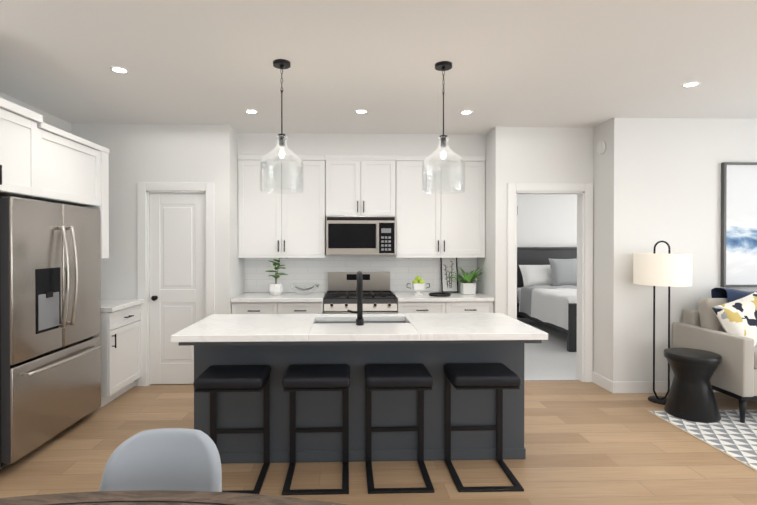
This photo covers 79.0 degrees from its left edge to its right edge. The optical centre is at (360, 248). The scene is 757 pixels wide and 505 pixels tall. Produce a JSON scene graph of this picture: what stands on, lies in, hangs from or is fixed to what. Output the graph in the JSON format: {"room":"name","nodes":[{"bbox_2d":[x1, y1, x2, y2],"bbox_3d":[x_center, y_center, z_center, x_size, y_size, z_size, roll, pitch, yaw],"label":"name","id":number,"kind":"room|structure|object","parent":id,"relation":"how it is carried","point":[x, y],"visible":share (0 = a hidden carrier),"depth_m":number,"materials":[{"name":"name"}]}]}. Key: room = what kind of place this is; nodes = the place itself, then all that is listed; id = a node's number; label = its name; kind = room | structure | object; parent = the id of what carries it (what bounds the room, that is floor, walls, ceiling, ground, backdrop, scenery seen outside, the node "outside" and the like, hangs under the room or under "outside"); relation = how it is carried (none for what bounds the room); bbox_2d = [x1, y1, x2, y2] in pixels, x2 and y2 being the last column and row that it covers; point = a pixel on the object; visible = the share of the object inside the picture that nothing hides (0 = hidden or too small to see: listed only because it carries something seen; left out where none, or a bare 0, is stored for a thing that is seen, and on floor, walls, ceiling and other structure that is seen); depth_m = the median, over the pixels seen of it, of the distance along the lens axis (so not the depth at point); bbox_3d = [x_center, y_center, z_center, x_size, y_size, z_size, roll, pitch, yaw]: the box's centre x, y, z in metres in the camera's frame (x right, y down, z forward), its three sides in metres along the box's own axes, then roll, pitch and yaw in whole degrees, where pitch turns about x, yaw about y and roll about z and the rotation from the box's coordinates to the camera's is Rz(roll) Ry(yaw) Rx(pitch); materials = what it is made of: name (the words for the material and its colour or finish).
{"room":"open-plan kitchen","nodes":[
{"label":"open-plan kitchen","id":0,"kind":"room"},
{"bbox_2d":[0,92,146,299],"bbox_3d":[-2.575,0.094,0.963,0.870,2.745,7.900,0,0,-2],"label":"wall","id":1,"kind":"structure","parent":0,"point":[124,142],"depth_m":4.79,"materials":[{"name":"white paint"}]},
{"bbox_2d":[0,97,47,200],"bbox_3d":[-2.593,-0.647,2.996,0.710,0.572,0.494,0,0,-2],"label":"upper cabinet","id":2,"kind":"object","parent":1,"relation":"attached to","point":[40,160],"depth_m":3.05,"materials":[{"name":"white wood"}]},
{"bbox_2d":[48,125,103,208],"bbox_3d":[-2.610,-0.651,3.562,0.710,0.572,0.893,0,0,-2],"label":"upper cabinet","id":3,"kind":"object","parent":1,"relation":"attached to","point":[75,163],"depth_m":3.66,"materials":[{"name":"white wood"}]},
{"bbox_2d":[144,124,235,313],"bbox_3d":[-2.179,0.066,4.867,1.600,2.745,0.120,0,0,-2],"label":"wall","id":4,"kind":"structure","parent":0,"point":[172,152],"depth_m":4.82,"materials":[{"name":"white paint"}]},
{"bbox_2d":[137,182,214,385],"bbox_3d":[-1.934,0.370,4.868,0.796,2.135,0.138,0,0,-2],"label":"door frame","id":5,"kind":"structure","parent":4,"relation":"attached to","point":[145,190],"depth_m":4.80,"materials":[{"name":"white wood"}]},
{"bbox_2d":[150,193,204,383],"bbox_3d":[-1.933,0.422,4.834,0.580,2.017,0.107,0,0,-2],"label":"pantry door","id":6,"kind":"structure","parent":4,"relation":"in","point":[177,268],"depth_m":4.85,"materials":[{"name":"white wood"}]},
{"bbox_2d":[236,132,487,295],"bbox_3d":[-0.105,0.061,5.426,3.070,2.745,0.470,0,0,-2],"label":"wall","id":7,"kind":"structure","parent":0,"point":[246,143],"depth_m":5.22,"materials":[{"name":"white paint"}]},
{"bbox_2d":[238,155,333,254],"bbox_3d":[-0.866,-0.497,5.362,1.046,1.134,0.337,0,0,-2],"label":"upper cabinet","id":8,"kind":"object","parent":7,"relation":"attached to","point":[269,223],"depth_m":5.20,"materials":[{"name":"white wood"}]},
{"bbox_2d":[244,255,476,291],"bbox_3d":[0.013,0.296,5.559,2.819,0.450,0.010,0,0,-2],"label":"tile backsplash","id":9,"kind":"structure","parent":7,"relation":"attached to","point":[312,271],"depth_m":5.55,"materials":[{"name":"white tile"}]},
{"bbox_2d":[334,155,397,218],"bbox_3d":[-0.004,-0.720,5.386,0.800,0.688,0.337,0,0,-2],"label":"upper cabinet","id":10,"kind":"object","parent":7,"relation":"attached to","point":[364,185],"depth_m":5.22,"materials":[{"name":"white wood"}]},
{"bbox_2d":[326,216,395,254],"bbox_3d":[-0.003,-0.151,5.342,0.784,0.439,0.429,0,0,-2],"label":"microwave","id":11,"kind":"object","parent":10,"relation":"attached to","point":[360,235],"visible":1,"depth_m":5.16,"materials":[{"name":"grey metal"}]},
{"bbox_2d":[396,155,485,254],"bbox_3d":[0.881,-0.497,5.415,1.090,1.134,0.337,0,0,-2],"label":"upper cabinet","id":12,"kind":"object","parent":7,"relation":"attached to","point":[442,224],"depth_m":5.25,"materials":[{"name":"white wood"}]},
{"bbox_2d":[0,380,756,504],"bbox_3d":[1.399,1.464,1.380,8.840,0.001,8.470,0,0,-2],"label":"floor","id":13,"kind":"structure","parent":0,"point":[588,443],"depth_m":3.07,"materials":[{"name":"brown wood"}]},
{"bbox_2d":[0,196,100,470],"bbox_3d":[-2.563,0.551,3.468,0.776,1.795,1.080,0,0,-2],"label":"fridge","id":14,"kind":"object","parent":13,"relation":"on","point":[50,319],"visible":1,"depth_m":3.27,"materials":[{"name":"grey metal"}]},
{"bbox_2d":[96,299,142,407],"bbox_3d":[-2.618,0.986,4.471,0.749,0.910,0.651,0,0,-2],"label":"base cabinet","id":15,"kind":"object","parent":13,"relation":"on","point":[120,334],"visible":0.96,"depth_m":4.37,"materials":[{"name":"painted wood"},{"name":"black metal"}]},
{"bbox_2d":[99,428,221,491],"bbox_3d":[-0.667,1.055,1.403,0.444,0.821,0.525,0,0,-2],"label":"dining chair","id":16,"kind":"object","parent":13,"relation":"on","point":[181,459],"visible":0.85,"depth_m":1.58,"materials":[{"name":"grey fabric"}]},
{"bbox_2d":[0,490,346,504],"bbox_3d":[-0.642,1.089,0.560,1.410,0.760,1.560,0,0,-2],"label":"dining table","id":17,"kind":"object","parent":13,"relation":"on","point":[152,497],"visible":1,"depth_m":1.29,"materials":[{"name":"brown wood"}]},
{"bbox_2d":[193,365,270,493],"bbox_3d":[-0.803,1.115,2.892,0.414,0.675,0.401,0,0,-2],"label":"stool","id":18,"kind":"object","parent":13,"relation":"on","point":[212,379],"visible":0.88,"depth_m":2.90,"materials":[{"name":"black leather"}]},
{"bbox_2d":[231,292,325,313],"bbox_3d":[-0.896,0.981,5.194,0.976,0.910,0.670,0,0,-2],"label":"base cabinet","id":19,"kind":"object","parent":13,"relation":"on","point":[269,303],"visible":0.38,"depth_m":4.90,"materials":[{"name":"white wood"}]},
{"bbox_2d":[266,258,287,294],"bbox_3d":[-0.956,0.310,5.232,0.244,0.428,0.258,0,0,-2],"label":"plant","id":20,"kind":"object","parent":19,"relation":"on","point":[275,288],"visible":0.98,"depth_m":5.20,"materials":[{"name":"green plant"}]},
{"bbox_2d":[288,282,319,294],"bbox_3d":[-0.639,0.460,5.228,0.370,0.128,0.370,0,0,-2],"label":"wire bowl","id":21,"kind":"object","parent":19,"relation":"on","point":[303,289],"visible":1,"depth_m":5.21,"materials":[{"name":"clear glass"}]},
{"bbox_2d":[282,364,349,494],"bbox_3d":[-0.273,1.115,2.908,0.414,0.675,0.401,0,0,-2],"label":"stool","id":22,"kind":"object","parent":13,"relation":"on","point":[318,377],"visible":0.96,"depth_m":2.88,"materials":[{"name":"black leather"}]},
{"bbox_2d":[324,272,396,313],"bbox_3d":[-0.008,0.848,5.194,0.786,1.135,0.701,0,0,-2],"label":"range","id":23,"kind":"object","parent":13,"relation":"on","point":[340,297],"visible":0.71,"depth_m":5.11,"materials":[{"name":"grey metal"}]},
{"bbox_2d":[179,319,546,463],"bbox_3d":[-0.001,1.005,3.229,2.270,0.890,0.758,0,0,-2],"label":"kitchen island","id":24,"kind":"object","parent":13,"relation":"on","point":[397,408],"depth_m":3.13,"materials":[{"name":"grey paint"}]},
{"bbox_2d":[171,313,547,342],"bbox_3d":[-0.005,0.539,3.221,2.304,0.042,0.850,0,0,-2],"label":"island countertop","id":25,"kind":"structure","parent":24,"relation":"on","point":[419,327],"depth_m":2.96,"materials":[{"name":"white stone"}]},
{"bbox_2d":[364,364,434,493],"bbox_3d":[0.236,1.115,2.923,0.414,0.675,0.401,0,0,-2],"label":"stool","id":26,"kind":"object","parent":13,"relation":"on","point":[391,377],"visible":0.98,"depth_m":2.91,"materials":[{"name":"black leather"}]},
{"bbox_2d":[393,292,493,313],"bbox_3d":[0.911,0.980,5.250,1.041,0.910,0.670,0,0,-2],"label":"base cabinet","id":27,"kind":"object","parent":13,"relation":"on","point":[453,302],"visible":0.33,"depth_m":4.96,"materials":[{"name":"white wood"}]},
{"bbox_2d":[407,276,429,294],"bbox_3d":[0.655,0.415,5.219,0.267,0.218,0.135,0,0,-2],"label":"fruit bowl","id":28,"kind":"object","parent":27,"relation":"on","point":[418,283],"visible":1,"depth_m":5.17,"materials":[{"name":"white ceramic"}]},
{"bbox_2d":[428,292,450,296],"bbox_3d":[0.888,0.514,5.155,0.254,0.022,0.254,0,0,-2],"label":"tray","id":29,"kind":"object","parent":27,"relation":"on","point":[437,294],"visible":1,"depth_m":5.17,"materials":[{"name":"black metal"}]},
{"bbox_2d":[440,258,457,291],"bbox_3d":[1.072,0.306,5.541,0.200,0.436,0.094,0,0,-2],"label":"photo frame","id":30,"kind":"object","parent":27,"relation":"on","point":[448,268],"visible":0.92,"depth_m":5.54,"materials":[{"name":"black metal"}]},
{"bbox_2d":[445,267,481,293],"bbox_3d":[1.213,0.363,5.343,0.410,0.322,0.464,0,0,-2],"label":"plant","id":31,"kind":"object","parent":27,"relation":"on","point":[467,285],"visible":1,"depth_m":5.30,"materials":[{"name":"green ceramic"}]},
{"bbox_2d":[444,363,523,491],"bbox_3d":[0.776,1.115,2.940,0.414,0.675,0.401,0,0,-2],"label":"stool","id":32,"kind":"object","parent":13,"relation":"on","point":[499,377],"visible":1,"depth_m":2.93,"materials":[{"name":"black leather"}]},
{"bbox_2d":[633,241,691,404],"bbox_3d":[2.844,0.682,4.335,0.464,1.520,0.464,0,0,-2],"label":"floor lamp","id":33,"kind":"object","parent":13,"relation":"on","point":[668,269],"visible":0.9,"depth_m":4.19,"materials":[{"name":"black metal"}]},
{"bbox_2d":[646,409,756,470],"bbox_3d":[3.992,1.449,2.980,2.820,0.004,2.310,0,0,-2],"label":"rug","id":34,"kind":"object","parent":13,"relation":"on","point":[730,434],"visible":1,"depth_m":3.62,"materials":[{"name":"grey fabric"}]},
{"bbox_2d":[664,348,721,422],"bbox_3d":[2.880,1.170,3.990,0.413,0.537,0.413,0,0,-2],"label":"side table","id":35,"kind":"object","parent":34,"relation":"on","point":[691,397],"visible":1,"depth_m":3.87,"materials":[{"name":"black"}]},
{"bbox_2d":[673,288,756,422],"bbox_3d":[4.220,0.902,4.176,2.230,1.072,0.825,0,0,-2],"label":"sofa","id":36,"kind":"object","parent":34,"relation":"on","point":[722,322],"visible":0.92,"depth_m":4.02,"materials":[{"name":"grey fabric"}]},
{"bbox_2d":[0,0,756,134],"bbox_3d":[1.350,-1.293,2.974,8.840,0.001,11.700,0,0,-2],"label":"ceiling","id":37,"kind":"structure","parent":0,"point":[555,63],"depth_m":3.19,"materials":[{"name":"white paint"}]},
{"bbox_2d":[110,66,128,73],"bbox_3d":[-1.742,-1.292,3.315,0.123,0.006,0.123,0,0,-11],"label":"recessed light","id":38,"kind":"object","parent":37,"relation":"in","point":[117,69],"depth_m":3.30,"materials":[{"name":"white"}]},
{"bbox_2d":[245,110,257,113],"bbox_3d":[-1.033,-1.300,4.352,0.123,0.006,0.123,0,1,-41],"label":"recessed light","id":39,"kind":"object","parent":37,"relation":"in","point":[247,111],"depth_m":4.34,"materials":[{"name":"white"}]},
{"bbox_2d":[260,59,303,193],"bbox_3d":[-0.547,-0.847,3.190,0.302,0.895,0.302,0,0,-2],"label":"pendant light","id":40,"kind":"object","parent":37,"relation":"hanging from","point":[282,64],"visible":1,"depth_m":3.17,"materials":[{"name":"clear glass"}]},
{"bbox_2d":[355,109,367,113],"bbox_3d":[0.007,-1.300,4.344,0.123,0.006,0.123,0,1,-41],"label":"recessed light","id":41,"kind":"object","parent":37,"relation":"in","point":[361,111],"depth_m":4.34,"materials":[{"name":"white"}]},
{"bbox_2d":[422,61,464,193],"bbox_3d":[0.582,-0.848,3.224,0.302,0.895,0.302,0,0,-2],"label":"pendant light","id":42,"kind":"object","parent":37,"relation":"hanging from","point":[442,66],"visible":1,"depth_m":3.21,"materials":[{"name":"clear glass"}]},
{"bbox_2d":[460,110,472,114],"bbox_3d":[1.007,-1.300,4.375,0.123,0.006,0.123,0,0,-26],"label":"recessed light","id":43,"kind":"object","parent":37,"relation":"in","point":[465,112],"depth_m":4.37,"materials":[{"name":"white"}]},
{"bbox_2d":[681,81,700,86],"bbox_3d":[2.601,-1.295,3.613,0.123,0.006,0.123,0,0,-11],"label":"recessed light","id":44,"kind":"object","parent":37,"relation":"in","point":[691,84],"depth_m":3.61,"materials":[{"name":"white"}]},
{"bbox_2d":[523,322,578,379],"bbox_3d":[3.530,1.419,6.933,4.000,0.001,3.760,0,0,-2],"label":"floor","id":45,"kind":"structure","parent":0,"point":[551,358],"depth_m":5.97,"materials":[{"name":"grey carpet"}]},
{"bbox_2d":[517,247,576,351],"bbox_3d":[3.741,0.698,7.569,1.860,1.440,2.450,0,0,-2],"label":"bed","id":46,"kind":"object","parent":45,"relation":"on","point":[546,286],"visible":0.33,"depth_m":8.04,"materials":[{"name":"grey fabric"}]},
{"bbox_2d":[488,118,756,381],"bbox_3d":[3.512,0.066,4.851,4.125,2.745,0.500,0,0,-2],"label":"wall","id":47,"kind":"structure","parent":0,"point":[654,181],"depth_m":4.60,"materials":[{"name":"white paint"}]},
{"bbox_2d":[507,183,592,381],"bbox_3d":[2.034,0.366,4.989,0.926,2.143,0.138,0,0,-2],"label":"door frame","id":48,"kind":"structure","parent":47,"relation":"attached to","point":[584,283],"depth_m":4.93,"materials":[{"name":"white painted wood"}]},
{"bbox_2d":[597,141,605,153],"bbox_3d":[2.496,-1.051,4.762,0.037,0.130,0.130,0,0,-2],"label":"smoke detector","id":49,"kind":"object","parent":47,"relation":"attached to","point":[601,147],"visible":1,"depth_m":4.73,"materials":[{"name":"white plastic"}]},
{"bbox_2d":[592,371,610,391],"bbox_3d":[2.509,1.381,4.775,0.014,0.115,0.370,0,0,-2],"label":"baseboard","id":50,"kind":"structure","parent":47,"relation":"attached to","point":[603,382],"depth_m":4.77,"materials":[{"name":"white wood"}]},
{"bbox_2d":[611,381,717,392],"bbox_3d":[4.054,1.382,4.621,3.094,0.115,0.014,0,0,-2],"label":"baseboard","id":51,"kind":"structure","parent":47,"relation":"attached to","point":[626,387],"depth_m":4.58,"materials":[{"name":"white wood"}]},
{"bbox_2d":[721,162,756,286],"bbox_3d":[4.082,-0.240,4.593,0.940,1.240,0.040,0,0,-2],"label":"framed picture","id":52,"kind":"object","parent":47,"relation":"attached to","point":[738,224],"visible":1,"depth_m":4.58,"materials":[{"name":"grey"}]}
]}

